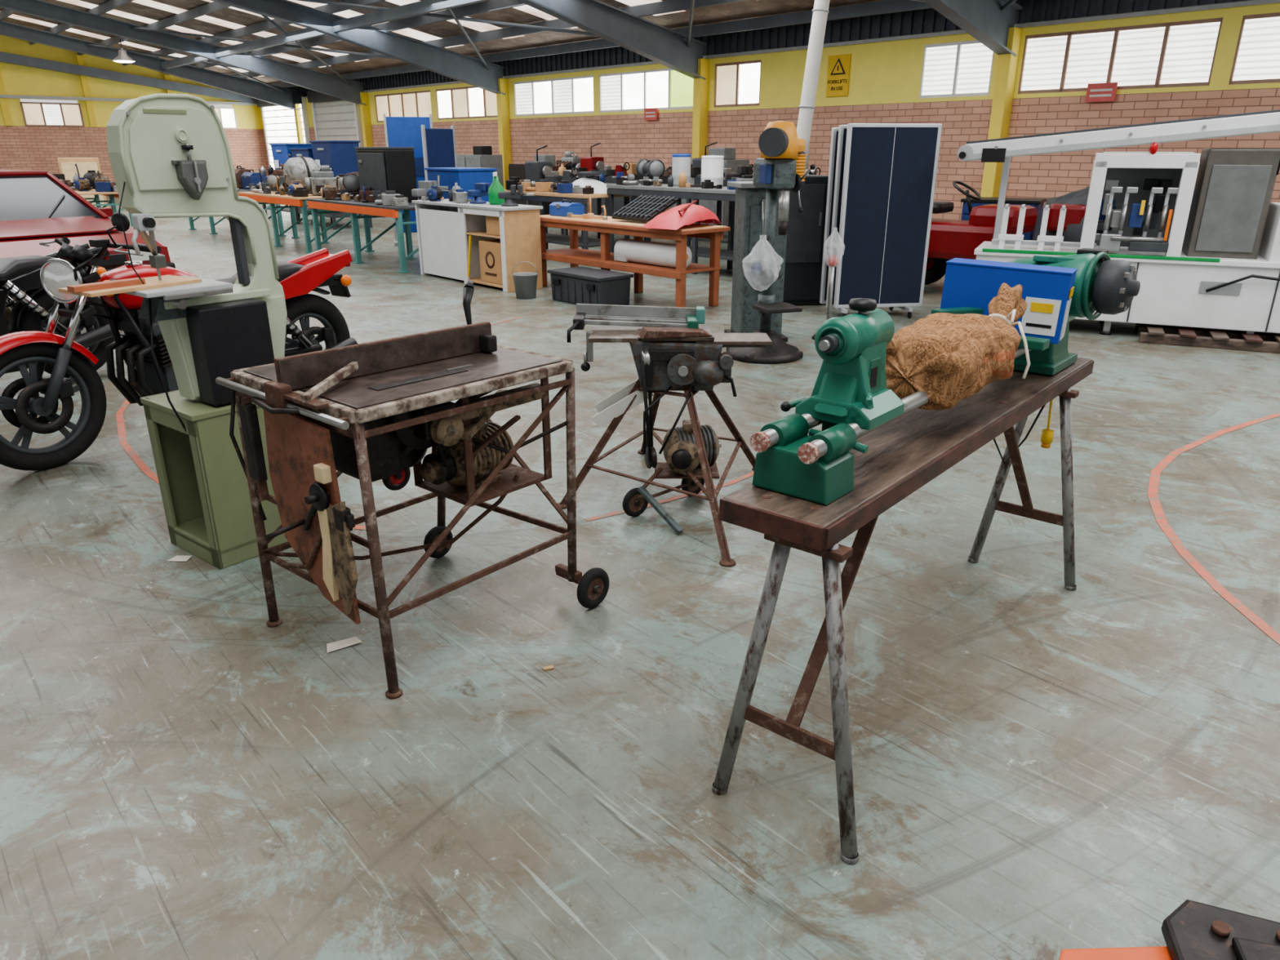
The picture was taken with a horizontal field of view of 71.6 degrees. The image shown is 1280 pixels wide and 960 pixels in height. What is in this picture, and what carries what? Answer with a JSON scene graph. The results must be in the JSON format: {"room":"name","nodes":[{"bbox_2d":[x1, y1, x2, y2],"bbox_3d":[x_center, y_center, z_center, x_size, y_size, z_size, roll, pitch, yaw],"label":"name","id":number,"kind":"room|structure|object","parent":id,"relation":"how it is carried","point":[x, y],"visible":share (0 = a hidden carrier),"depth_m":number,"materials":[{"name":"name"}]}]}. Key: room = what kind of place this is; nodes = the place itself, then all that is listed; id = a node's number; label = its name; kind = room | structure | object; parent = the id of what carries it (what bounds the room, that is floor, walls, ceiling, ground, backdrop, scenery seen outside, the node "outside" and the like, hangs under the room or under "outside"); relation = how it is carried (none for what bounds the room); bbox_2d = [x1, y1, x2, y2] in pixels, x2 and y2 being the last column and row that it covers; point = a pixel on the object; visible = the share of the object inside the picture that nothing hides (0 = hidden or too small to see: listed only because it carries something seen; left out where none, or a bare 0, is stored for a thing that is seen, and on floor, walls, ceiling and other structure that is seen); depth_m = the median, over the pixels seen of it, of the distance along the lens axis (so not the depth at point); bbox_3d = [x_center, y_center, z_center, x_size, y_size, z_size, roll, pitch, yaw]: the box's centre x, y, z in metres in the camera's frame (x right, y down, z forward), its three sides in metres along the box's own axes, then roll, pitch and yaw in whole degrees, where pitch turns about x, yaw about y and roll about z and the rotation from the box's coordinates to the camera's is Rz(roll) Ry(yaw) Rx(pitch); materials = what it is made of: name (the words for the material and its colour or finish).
{"room":"woodworking shop","nodes":[
{"label":"woodworking shop","id":0,"kind":"room"},
{"bbox_2d":[0,35,268,182],"bbox_3d":[-27.552,-10.900,23.928,34.000,6.860,0.373,-17,27,-39],"label":"wall","id":1,"kind":"structure","parent":0,"point":[22,147],"depth_m":30.69,"materials":[{"name":"yellow paint"}]},
{"bbox_2d":[20,102,84,127],"bbox_3d":[-20.084,-12.496,30.352,1.750,0.760,0.090,-17,27,-39],"label":"window","id":2,"kind":"structure","parent":1,"relation":"in","point":[34,113],"depth_m":30.33,"materials":[{"name":"beige glass"}]},
{"bbox_2d":[0,51,257,105],"bbox_3d":[-21.414,-13.681,28.372,18.037,2.658,0.182,-17,27,-39],"label":"roof beam","id":3,"kind":"structure","parent":1,"relation":"attached to","point":[5,57],"depth_m":30.99,"materials":[{"name":"metal"}]},
{"bbox_2d":[214,106,237,128],"bbox_3d":[-16.163,-13.718,33.622,1.650,0.760,0.090,-17,27,-39],"label":"window","id":4,"kind":"structure","parent":1,"relation":"in","point":[227,116],"depth_m":33.93,"materials":[{"name":"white glass"}]},
{"bbox_2d":[0,0,884,84],"bbox_3d":[-11.702,-6.563,6.945,34.500,3.370,47.000,-17,27,-39],"label":"ceiling","id":5,"kind":"structure","parent":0,"point":[748,9],"depth_m":21.11,"materials":[{"name":"grey paint"}]},
{"bbox_2d":[0,0,1022,110],"bbox_3d":[-11.926,-6.020,6.936,33.907,3.889,47.001,-17,27,-39],"label":"roof beams","id":6,"kind":"structure","parent":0,"point":[988,22],"depth_m":20.18,"materials":[{"name":"metal"}]},
{"bbox_2d":[0,0,686,76],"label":"window","id":7,"kind":"structure","parent":6,"relation":"attached to","point":[482,27],"depth_m":22.16,"materials":[{"name":"plastic"}]},
{"bbox_2d":[0,195,1279,959],"bbox_3d":[-11.889,-1.480,8.668,34.400,0.100,47.400,-17,27,-39],"label":"floor","id":8,"kind":"structure","parent":0,"point":[1042,768],"depth_m":2.72,"materials":[{"name":"paint"}]},
{"bbox_2d":[0,243,115,377],"bbox_3d":[-4.551,-1.102,5.705,0.888,1.282,2.384,14,25,33],"label":"motorcycle","id":9,"kind":"object","parent":8,"relation":"on","point":[18,274],"visible":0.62,"depth_m":6.23,"materials":[{"name":"metal"}]},
{"bbox_2d":[57,157,107,208],"bbox_3d":[-12.790,-6.680,20.437,0.800,1.400,0.640,-11,23,-28],"label":"cabinet","id":10,"kind":"object","parent":8,"relation":"on","point":[67,166],"visible":0.32,"depth_m":20.02,"materials":[{"name":"brown wood"}]},
{"bbox_2d":[0,168,175,297],"bbox_3d":[-6.912,-2.563,9.460,4.390,1.374,1.840,14,25,33],"label":"car","id":11,"kind":"object","parent":8,"relation":"on","point":[37,206],"visible":0.44,"depth_m":8.90,"materials":[{"name":"red paint"}]},
{"bbox_2d":[74,188,133,226],"bbox_3d":[-10.428,-5.057,16.867,0.950,0.860,2.650,-17,27,-39],"label":"workbench","id":12,"kind":"object","parent":8,"relation":"on","point":[112,194],"visible":0.13,"depth_m":16.54,"materials":[{"name":"teal paint"}]},
{"bbox_2d":[52,163,117,191],"bbox_3d":[-10.426,-5.683,16.640,0.799,0.467,2.534,-17,27,-39],"label":"tool","id":13,"kind":"object","parent":12,"relation":"on","point":[91,180],"visible":0.97,"depth_m":16.27,"materials":[{"name":"metal"}]},
{"bbox_2d":[57,93,288,569],"bbox_3d":[-1.781,-0.555,3.504,0.430,1.786,0.800,15,25,35],"label":"saw","id":14,"kind":"object","parent":8,"relation":"on","point":[170,154],"visible":0.77,"depth_m":3.44,"materials":[{"name":"green paint"}]},
{"bbox_2d":[0,212,357,471],"bbox_3d":[-2.744,-0.946,5.253,0.905,1.306,2.430,9,22,22],"label":"motorcycle","id":15,"kind":"object","parent":8,"relation":"on","point":[300,276],"visible":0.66,"depth_m":4.80,"materials":[{"name":"metal"}]},
{"bbox_2d":[188,188,286,236],"bbox_3d":[-8.176,-5.404,17.796,1.000,0.860,2.850,-17,27,-39],"label":"workbench","id":16,"kind":"object","parent":8,"relation":"on","point":[191,220],"visible":0.27,"depth_m":17.54,"materials":[{"name":"teal paint"}]},
{"bbox_2d":[237,191,361,253],"bbox_3d":[-5.976,-4.564,15.548,1.000,0.860,2.850,-17,27,-39],"label":"workbench","id":17,"kind":"object","parent":8,"relation":"on","point":[291,202],"visible":0.56,"depth_m":15.15,"materials":[{"name":"teal paint"}]},
{"bbox_2d":[245,168,308,197],"bbox_3d":[-6.222,-5.101,15.167,0.378,0.408,2.583,-17,27,-39],"label":"tool","id":18,"kind":"object","parent":17,"relation":"on","point":[295,188],"visible":1,"depth_m":14.90,"materials":[{"name":"metal"}]},
{"bbox_2d":[266,164,288,191],"bbox_3d":[-6.377,-5.467,16.040,0.495,0.459,0.735,11,23,28],"label":"block","id":19,"kind":"object","parent":17,"relation":"on","point":[272,178],"visible":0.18,"depth_m":15.78,"materials":[{"name":"grey metal"}]},
{"bbox_2d":[283,155,319,193],"bbox_3d":[-5.791,-5.288,15.357,0.708,0.620,0.607,-7,22,-19],"label":"drum","id":20,"kind":"object","parent":17,"relation":"on","point":[300,167],"visible":0.53,"depth_m":15.11,"materials":[{"name":"metal"}]},
{"bbox_2d":[304,165,348,195],"bbox_3d":[-5.208,-5.015,14.830,0.735,0.459,0.495,-11,23,-28],"label":"machine","id":21,"kind":"object","parent":17,"relation":"on","point":[325,175],"visible":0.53,"depth_m":14.66,"materials":[{"name":"grey paint"}]},
{"bbox_2d":[262,176,372,229],"bbox_3d":[-7.394,-6.310,20.053,0.900,0.975,4.000,-17,27,-39],"label":"workbench","id":22,"kind":"object","parent":8,"relation":"on","point":[297,210],"visible":0.25,"depth_m":19.63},
{"bbox_2d":[269,143,311,169],"bbox_3d":[-7.956,-7.354,20.415,0.675,0.718,1.008,-17,27,-39],"label":"tub","id":23,"kind":"object","parent":22,"relation":"on","point":[280,152],"visible":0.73,"depth_m":20.07,"materials":[{"name":"blue paint"}]},
{"bbox_2d":[309,140,359,177],"bbox_3d":[-6.427,-6.776,18.797,0.675,0.768,1.008,-17,27,-39],"label":"tub","id":24,"kind":"object","parent":22,"relation":"on","point":[340,156],"visible":0.83,"depth_m":18.45,"materials":[{"name":"blue paint"}]},
{"bbox_2d":[306,198,418,273],"bbox_3d":[-3.859,-3.719,13.288,1.000,0.860,2.950,-17,27,-39],"label":"workbench","id":25,"kind":"object","parent":8,"relation":"on","point":[353,207],"visible":0.7,"depth_m":13.05,"materials":[{"name":"teal paint"}]},
{"bbox_2d":[342,171,360,198],"bbox_3d":[-4.464,-4.611,13.880,0.286,0.385,0.561,-4,21,-9],"label":"grinder","id":26,"kind":"object","parent":25,"relation":"on","point":[351,181],"visible":0.78,"depth_m":13.62,"materials":[{"name":"metal"}]},
{"bbox_2d":[319,175,408,206],"bbox_3d":[-4.028,-4.238,12.940,0.453,0.351,2.714,-17,27,-39],"label":"tool","id":27,"kind":"object","parent":25,"relation":"on","point":[389,197],"visible":0.99,"depth_m":12.97,"materials":[{"name":"metal"}]},
{"bbox_2d":[354,146,417,201],"bbox_3d":[-3.764,-4.531,13.147,0.495,0.750,0.970,-17,27,-39],"label":"equipment case","id":28,"kind":"object","parent":25,"relation":"on","point":[383,169],"visible":0.87,"depth_m":12.84,"materials":[{"name":"paint"}]},
{"bbox_2d":[382,113,432,245],"bbox_3d":[-3.950,-5.217,15.452,0.820,2.150,0.500,-5,21,-14],"label":"display board","id":29,"kind":"object","parent":8,"relation":"on","point":[400,131],"visible":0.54,"depth_m":15.18,"materials":[{"name":"paint"}]},
{"bbox_2d":[215,280,608,698],"bbox_3d":[-0.786,-0.030,3.035,0.911,1.130,1.087,17,27,38],"label":"saw","id":30,"kind":"object","parent":8,"relation":"on","point":[368,412],"visible":1,"depth_m":2.83,"materials":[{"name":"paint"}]},
{"bbox_2d":[421,124,457,180],"bbox_3d":[-3.300,-4.878,14.831,0.500,1.950,0.660,16,26,37],"label":"display board","id":31,"kind":"object","parent":8,"relation":"on","point":[439,148],"visible":0.27,"depth_m":14.58,"materials":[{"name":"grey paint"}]},
{"bbox_2d":[424,167,497,201],"bbox_3d":[-2.751,-4.161,13.817,0.675,1.318,1.008,-17,27,-39],"label":"bin","id":32,"kind":"object","parent":8,"relation":"on","point":[465,178],"visible":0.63,"depth_m":13.33,"materials":[{"name":"plastic"}]},
{"bbox_2d":[411,199,542,292],"bbox_3d":[-2.071,-3.003,11.230,0.560,0.960,2.160,-17,27,-39],"label":"cabinet","id":33,"kind":"object","parent":8,"relation":"on","point":[449,233],"visible":0.91,"depth_m":11.01,"materials":[{"name":"white wood"}]},
{"bbox_2d":[421,174,471,203],"bbox_3d":[-2.484,-3.727,11.350,0.412,0.308,0.985,-17,27,-39],"label":"tool","id":34,"kind":"object","parent":33,"relation":"on","point":[456,194],"visible":1,"depth_m":11.36,"materials":[{"name":"metal"}]},
{"bbox_2d":[467,182,490,204],"bbox_3d":[-1.950,-3.559,11.012,0.240,0.235,0.430,16,26,37],"label":"bench vise","id":35,"kind":"object","parent":33,"relation":"on","point":[481,190],"visible":0.85,"depth_m":10.92,"materials":[{"name":"metal"}]},
{"bbox_2d":[478,239,502,284],"bbox_3d":[-1.678,-2.664,10.802,0.348,0.485,0.480,-17,27,-39],"label":"carton","id":36,"kind":"object","parent":33,"relation":"on","point":[490,251],"visible":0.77,"depth_m":10.69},
{"bbox_2d":[488,172,505,204],"bbox_3d":[-1.735,-3.521,10.713,0.191,0.372,0.191,0,21,0],"label":"bottle","id":37,"kind":"object","parent":33,"relation":"on","point":[495,187],"visible":0.94,"depth_m":10.66,"materials":[{"name":"glass"}]},
{"bbox_2d":[497,184,534,206],"bbox_3d":[-1.454,-3.353,10.461,0.430,0.235,0.240,0,21,0],"label":"bench vise","id":38,"kind":"object","parent":33,"relation":"on","point":[509,197],"visible":1,"depth_m":10.42,"materials":[{"name":"metal"}]},
{"bbox_2d":[456,146,503,187],"bbox_3d":[-4.049,-7.418,22.049,0.640,1.654,1.400,-17,27,-39],"label":"tall cabinet","id":39,"kind":"object","parent":8,"relation":"on","point":[482,156],"visible":0.38,"depth_m":21.49,"materials":[{"name":"metal"}]},
{"bbox_2d":[511,261,537,299],"bbox_3d":[-1.300,-2.272,10.062,0.298,0.409,0.292,0,21,0],"label":"bucket","id":40,"kind":"object","parent":8,"relation":"on","point":[525,282],"visible":1,"depth_m":10.00,"materials":[{"name":"grey paint"}]},
{"bbox_2d":[508,154,559,214],"bbox_3d":[-2.329,-6.601,20.129,0.640,1.466,1.400,-17,27,-39],"label":"cabinet","id":41,"kind":"object","parent":8,"relation":"on","point":[514,170],"visible":0.2,"depth_m":19.90,"materials":[{"name":"metal"}]},
{"bbox_2d":[504,189,631,249],"bbox_3d":[-1.195,-4.008,13.897,0.900,0.975,2.200,-17,27,-39],"label":"workbench","id":42,"kind":"object","parent":8,"relation":"on","point":[584,242],"visible":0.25,"depth_m":13.34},
{"bbox_2d":[506,177,594,194],"bbox_3d":[-1.409,-4.489,13.509,0.312,0.194,1.957,-17,27,-39],"label":"tool","id":43,"kind":"object","parent":42,"relation":"on","point":[544,185],"visible":0.99,"depth_m":13.50,"materials":[{"name":"wood"}]},
{"bbox_2d":[524,145,578,183],"bbox_3d":[-1.347,-4.933,14.022,0.360,0.671,1.140,-17,27,-39],"label":"metal lathe","id":44,"kind":"object","parent":42,"relation":"on","point":[535,171],"visible":0.7,"depth_m":14.11,"materials":[{"name":"metal"}]},
{"bbox_2d":[572,171,606,193],"bbox_3d":[-0.699,-4.476,13.336,0.440,0.295,0.840,-17,27,-39],"label":"hull","id":45,"kind":"object","parent":42,"relation":"on","point":[599,187],"visible":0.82,"depth_m":13.24,"materials":[{"name":"plastic"}]},
{"bbox_2d":[526,182,639,238],"bbox_3d":[-1.062,-4.968,16.394,0.900,1.025,2.400,-17,27,-39],"label":"workbench","id":46,"kind":"object","parent":8,"relation":"on","point":[563,231],"visible":0.06,"depth_m":16.56,"materials":[{"name":"grey paint"}]},
{"bbox_2d":[552,151,580,176],"bbox_3d":[-1.363,-5.881,16.614,0.550,0.510,0.816,-17,27,-39],"label":"block","id":47,"kind":"object","parent":46,"relation":"on","point":[569,161],"visible":0.41,"depth_m":16.41,"materials":[{"name":"grey metal"}]},
{"bbox_2d":[580,142,630,182],"bbox_3d":[-0.582,-5.668,15.845,0.360,0.671,1.140,-17,27,-39],"label":"metal lathe","id":48,"kind":"object","parent":46,"relation":"on","point":[591,162],"visible":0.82,"depth_m":15.89,"materials":[{"name":"red paint"}]},
{"bbox_2d":[546,266,633,305],"bbox_3d":[-0.552,-2.120,9.763,0.485,0.332,0.920,-17,27,-39],"label":"plastic crate","id":49,"kind":"object","parent":8,"relation":"on","point":[572,285],"visible":0.91,"depth_m":9.54,"materials":[{"name":"black paint"}]},
{"bbox_2d":[588,163,643,215],"bbox_3d":[-0.401,-5.863,18.378,0.640,1.312,1.400,-17,27,-39],"label":"cabinet","id":50,"kind":"object","parent":8,"relation":"on","point":[619,202],"visible":0.19,"depth_m":17.99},
{"bbox_2d":[540,214,730,307],"bbox_3d":[-0.204,-2.545,10.186,0.700,0.833,2.690,-17,27,-39],"label":"bench","id":51,"kind":"object","parent":8,"relation":"on","point":[605,260],"visible":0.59,"depth_m":9.62,"materials":[{"name":"wood"}]},
{"bbox_2d":[549,199,584,217],"bbox_3d":[-0.890,-3.290,10.720,0.264,0.184,0.380,-17,27,-39],"label":"toolbox","id":52,"kind":"object","parent":51,"relation":"on","point":[562,208],"visible":0.91,"depth_m":10.62,"materials":[{"name":"blue paint"}]},
{"bbox_2d":[611,195,678,222],"bbox_3d":[0.053,-3.023,9.858,0.467,0.247,0.600,-17,27,-39],"label":"grille","id":53,"kind":"object","parent":51,"relation":"on","point":[646,208],"visible":1,"depth_m":9.79,"materials":[{"name":"metal"}]},
{"bbox_2d":[613,238,692,267],"bbox_3d":[0.127,-2.454,9.598,0.239,0.238,1.060,-17,27,-39],"label":"roll","id":54,"kind":"object","parent":51,"relation":"on","point":[660,254],"visible":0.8,"depth_m":9.50,"materials":[{"name":"white paper"}]},
{"bbox_2d":[641,200,722,230],"bbox_3d":[0.471,-2.783,9.287,0.480,0.250,0.900,16,26,37],"label":"fairing","id":55,"kind":"object","parent":51,"relation":"on","point":[674,218],"visible":1,"depth_m":9.09,"materials":[{"name":"plastic"}]},
{"bbox_2d":[557,303,772,567],"bbox_3d":[0.168,-0.332,4.168,1.021,0.927,1.219,9,22,23],"label":"machine","id":56,"kind":"object","parent":8,"relation":"on","point":[674,353],"visible":0.98,"depth_m":4.04,"materials":[{"name":"metal"}]},
{"bbox_2d":[606,183,735,274],"bbox_3d":[1.002,-3.400,12.085,0.800,1.105,3.600,-17,27,-39],"label":"workbench","id":57,"kind":"object","parent":8,"relation":"on","point":[694,193],"visible":0.41,"depth_m":12.14,"materials":[{"name":"grey paint"}]},
{"bbox_2d":[635,159,665,184],"bbox_3d":[0.145,-4.471,12.872,0.260,0.350,0.510,-8,22,-20],"label":"grinder","id":58,"kind":"object","parent":57,"relation":"on","point":[651,168],"visible":0.94,"depth_m":12.68,"materials":[{"name":"metal"}]},
{"bbox_2d":[671,153,691,186],"bbox_3d":[0.578,-4.336,12.404,0.275,0.425,0.266,0,21,0],"label":"canister","id":59,"kind":"object","parent":57,"relation":"on","point":[680,162],"visible":0.77,"depth_m":12.29,"materials":[{"name":"white plastic"}]},
{"bbox_2d":[612,170,753,189],"bbox_3d":[0.753,-3.977,11.724,0.316,0.224,3.285,-17,27,-39],"label":"tool","id":60,"kind":"object","parent":57,"relation":"on","point":[620,179],"visible":0.73,"depth_m":12.12,"materials":[{"name":"black paint"}]},
{"bbox_2d":[700,155,724,186],"bbox_3d":[0.977,-4.170,11.988,0.315,0.405,0.307,0,21,0],"label":"plastic bucket","id":61,"kind":"object","parent":57,"relation":"on","point":[712,166],"visible":0.82,"depth_m":11.87,"materials":[{"name":"white plastic"}]},
{"bbox_2d":[648,190,735,249],"bbox_3d":[1.034,-4.204,14.349,0.800,1.025,2.000,-17,27,-39],"label":"workbench","id":62,"kind":"object","parent":8,"relation":"on","point":[688,201],"visible":0.03,"depth_m":14.26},
{"bbox_2d":[115,316,1279,644],"bbox_3d":[0.994,-0.413,5.666,9.226,0.001,7.111,0,20,0],"label":"floor marking","id":63,"kind":"object","parent":8,"relation":"on","point":[1153,485],"depth_m":4.32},
{"bbox_2d":[671,147,749,243],"bbox_3d":[1.252,-5.252,16.318,0.640,1.609,1.400,-17,27,-39],"label":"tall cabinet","id":64,"kind":"object","parent":8,"relation":"on","point":[729,153],"visible":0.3,"depth_m":15.78,"materials":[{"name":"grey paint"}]},
{"bbox_2d":[724,181,787,342],"bbox_3d":[1.040,-1.908,7.774,0.500,1.330,0.460,-4,21,-9],"label":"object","id":65,"kind":"object","parent":8,"relation":"on","point":[748,239],"visible":0.49,"depth_m":7.63,"materials":[{"name":"grey metal"}]},
{"bbox_2d":[726,120,815,364],"bbox_3d":[1.052,-1.858,6.982,0.666,1.790,0.652,-7,22,-19],"label":"press","id":66,"kind":"object","parent":8,"relation":"on","point":[780,165],"visible":0.98,"depth_m":6.84,"materials":[{"name":"metal"}]},
{"bbox_2d":[751,201,774,285],"bbox_3d":[0.933,-1.761,6.727,0.314,0.655,0.217,0,21,0],"label":"plastic bag","id":67,"kind":"object","parent":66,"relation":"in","point":[766,277],"visible":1,"depth_m":6.79,"materials":[{"name":"plastic"}]},
{"bbox_2d":[711,515,878,865],"bbox_3d":[0.512,0.436,2.283,0.422,0.790,0.521,16,26,37],"label":"stand","id":68,"kind":"object","parent":8,"relation":"on","point":[830,640],"visible":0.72,"depth_m":2.11,"materials":[{"name":"metal"}]},
{"bbox_2d":[719,356,1094,551],"bbox_3d":[0.967,-0.186,2.745,0.277,0.058,2.118,16,26,37],"label":"plank","id":69,"kind":"object","parent":68,"relation":"on","point":[908,451],"visible":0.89,"depth_m":2.33,"materials":[{"name":"wood"}]},
{"bbox_2d":[750,248,1140,505],"bbox_3d":[0.924,-0.418,2.679,1.943,0.423,0.474,-18,27,-40],"label":"lathe","id":70,"kind":"object","parent":69,"relation":"on","point":[851,398],"visible":0.82,"depth_m":2.13,"materials":[{"name":"green metal"}]},
{"bbox_2d":[885,282,1030,409],"bbox_3d":[0.942,-0.411,2.635,0.312,0.272,0.691,16,26,37],"label":"burlap sack","id":71,"kind":"object","parent":70,"relation":"on","point":[950,357],"visible":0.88,"depth_m":2.43,"materials":[{"name":"brown fabric"}]},
{"bbox_2d":[940,257,1077,344],"bbox_3d":[1.268,-0.625,3.076,0.411,0.248,0.137,12,24,29],"label":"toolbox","id":72,"kind":"object","parent":70,"relation":"on","point":[1047,291],"visible":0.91,"depth_m":2.99,"materials":[{"name":"blue metal"}]},
{"bbox_2d":[993,399,1053,463],"bbox_3d":[1.245,-0.194,3.260,0.537,0.287,0.147,-4,21,-10],"label":"plug","id":73,"kind":"object","parent":69,"relation":"attached to","point":[1046,437],"visible":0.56,"depth_m":3.25,"materials":[{"name":"yellow plastic"}]},
{"bbox_2d":[782,0,830,305],"bbox_3d":[1.682,-3.928,9.211,0.705,4.108,0.660,-3,21,-7],"label":"pipe","id":74,"kind":"object","parent":8,"relation":"on","point":[806,229],"visible":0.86,"depth_m":9.34,"materials":[{"name":"metal"}]},
{"bbox_2d":[811,255,839,339],"bbox_3d":[1.680,-1.718,7.792,0.278,0.961,0.278,0,21,0],"label":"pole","id":75,"kind":"object","parent":8,"relation":"on","point":[833,260],"visible":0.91,"depth_m":7.77,"materials":[{"name":"plastic"}]},
{"bbox_2d":[819,123,942,318],"bbox_3d":[2.353,-2.542,8.772,0.965,1.817,0.530,-3,21,-7],"label":"screen","id":76,"kind":"object","parent":8,"relation":"on","point":[882,176],"visible":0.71,"depth_m":8.61,"materials":[{"name":"blue fabric"}]},
{"bbox_2d":[924,180,1036,284],"bbox_3d":[3.708,-2.879,10.340,1.618,1.349,1.080,16,26,37],"label":"vehicle","id":77,"kind":"object","parent":8,"relation":"on","point":[949,239],"visible":0.24,"depth_m":10.03,"materials":[{"name":"red paint"}]},
{"bbox_2d":[960,196,1046,239],"bbox_3d":[4.697,-3.166,11.623,0.950,0.990,0.660,11,23,28],"label":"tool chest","id":78,"kind":"object","parent":8,"relation":"on","point":[1038,203],"visible":0.06,"depth_m":11.25,"materials":[{"name":"metal"}]},
{"bbox_2d":[967,387,1079,591],"bbox_3d":[1.370,0.076,3.248,0.422,0.790,0.521,16,26,37],"label":"stand","id":79,"kind":"object","parent":8,"relation":"on","point":[1013,434],"visible":0.69,"depth_m":3.37,"materials":[{"name":"metal"}]},
{"bbox_2d":[1033,186,1128,246],"bbox_3d":[5.457,-2.831,10.420,1.572,1.243,1.070,11,23,28],"label":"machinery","id":80,"kind":"object","parent":8,"relation":"on","point":[1075,202],"visible":0.16,"depth_m":10.14,"materials":[{"name":"metal"}]},
{"bbox_2d":[1058,946,1171,959],"bbox_3d":[1.290,1.011,1.772,0.900,0.096,0.160,-1,21,-2],"label":"floor marking","id":81,"kind":"object","parent":8,"relation":"on","point":[1157,953],"visible":0.58,"depth_m":1.81,"materials":[{"name":"orange paint"}]},
{"bbox_2d":[1161,899,1279,959],"bbox_3d":[1.245,0.946,1.776,0.340,0.060,0.210,5,21,14],"label":"metal plate","id":82,"kind":"object","parent":81,"relation":"on","point":[1194,931],"visible":1,"depth_m":1.80,"materials":[{"name":"metal"}]},
{"bbox_2d":[957,109,1279,339],"bbox_3d":[4.814,-2.304,7.840,3.910,2.025,0.958,9,23,24],"label":"machine","id":83,"kind":"object","parent":8,"relation":"on","point":[1203,236],"visible":0.87,"depth_m":7.65,"materials":[{"name":"metal"}]},
{"bbox_2d":[1135,323,1279,353],"bbox_3d":[5.413,-1.238,7.735,1.900,0.102,0.850,9,23,24],"label":"pallet","id":84,"kind":"object","parent":8,"relation":"on","point":[1267,342],"visible":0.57,"depth_m":7.66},
{"bbox_2d":[262,0,1279,220],"bbox_3d":[0.882,-7.056,18.723,0.284,3.305,47.001,-17,27,-39],"label":"wall","id":85,"kind":"structure","parent":0,"point":[885,77],"depth_m":14.57,"materials":[{"name":"yellow paint"}]},
{"bbox_2d":[256,93,311,169],"bbox_3d":[-13.246,-12.648,33.221,0.300,3.225,4.020,-17,27,-39],"label":"door","id":86,"kind":"structure","parent":85,"relation":"in","point":[278,122],"depth_m":33.18,"materials":[{"name":"white metal"}]},
{"bbox_2d":[306,90,363,146],"bbox_3d":[-10.254,-11.471,30.073,0.300,3.225,3.420,-17,27,-39],"label":"door","id":87,"kind":"structure","parent":85,"relation":"in","point":[335,118],"depth_m":29.82,"materials":[{"name":"grey paint"}]},
{"bbox_2d":[374,89,432,122],"bbox_3d":[-7.101,-11.203,26.666,0.090,0.800,3.550,-17,27,-39],"label":"window","id":88,"kind":"structure","parent":85,"relation":"in","point":[414,104],"depth_m":26.58,"materials":[{"name":"beige glass"}]},
{"bbox_2d":[435,86,497,119],"bbox_3d":[-4.641,-10.235,24.077,0.091,0.800,3.350,-17,27,-39],"label":"window","id":89,"kind":"structure","parent":85,"relation":"in","point":[467,102],"depth_m":24.16,"materials":[{"name":"beige glass"}]},
{"bbox_2d":[513,75,594,116],"bbox_3d":[-2.081,-9.228,21.384,0.091,0.800,3.250,-17,27,-39],"label":"window","id":90,"kind":"structure","parent":85,"relation":"in","point":[574,95],"depth_m":21.31,"materials":[{"name":"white glass"}]},
{"bbox_2d":[599,68,693,112],"bbox_3d":[0.130,-8.359,19.058,0.090,0.800,3.100,-17,27,-39],"label":"window","id":91,"kind":"structure","parent":85,"relation":"in","point":[662,89],"depth_m":19.03,"materials":[{"name":"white glass"}]},
{"bbox_2d":[293,26,1022,197],"bbox_3d":[0.785,-6.953,18.526,0.243,3.250,39.400,-17,27,-39],"label":"column","id":92,"kind":"structure","parent":85,"relation":"attached to","point":[1006,67],"depth_m":17.57,"materials":[{"name":"yellow paint"}]},
{"bbox_2d":[714,59,761,107],"bbox_3d":[1.909,-7.659,17.187,0.090,0.800,1.250,-17,27,-39],"label":"window","id":93,"kind":"structure","parent":85,"relation":"in","point":[736,84],"depth_m":17.18,"materials":[{"name":"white glass"}]},
{"bbox_2d":[285,0,1253,96],"bbox_3d":[0.867,-8.815,18.051,0.102,0.420,47.070,-17,27,-39],"label":"trim","id":94,"kind":"structure","parent":85,"relation":"attached to","point":[928,20],"depth_m":15.44,"materials":[{"name":"metal"}]},
{"bbox_2d":[826,53,851,97],"bbox_3d":[3.446,-7.036,15.449,0.039,0.660,0.460,-17,27,-38],"label":"warning sign","id":95,"kind":"object","parent":85,"relation":"attached to","point":[838,66],"visible":1,"depth_m":15.44,"materials":[{"name":"yellow plastic"}]},
{"bbox_2d":[919,40,994,98],"bbox_3d":[4.991,-6.447,13.944,0.090,0.800,1.260,-17,27,-39],"label":"window","id":96,"kind":"structure","parent":85,"relation":"in","point":[957,68],"depth_m":13.94,"materials":[{"name":"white glass"}]},
{"bbox_2d":[1084,82,1117,102],"bbox_3d":[6.447,-5.417,12.404,0.024,0.240,0.400,-17,27,-39],"label":"notice sign","id":97,"kind":"object","parent":85,"relation":"attached to","point":[1095,92],"visible":1,"depth_m":12.39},
{"bbox_2d":[1017,17,1222,93],"bbox_3d":[6.557,-5.831,12.297,0.091,0.800,2.630,-17,27,-39],"label":"window","id":98,"kind":"structure","parent":85,"relation":"in","point":[1178,54],"depth_m":12.18,"materials":[{"name":"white glass"}]},
{"bbox_2d":[1228,12,1279,84],"bbox_3d":[9.323,-4.742,9.386,0.091,0.800,5.350,-17,27,-39],"label":"window","id":99,"kind":"structure","parent":85,"relation":"in","point":[1256,60],"depth_m":11.06,"materials":[{"name":"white glass"}]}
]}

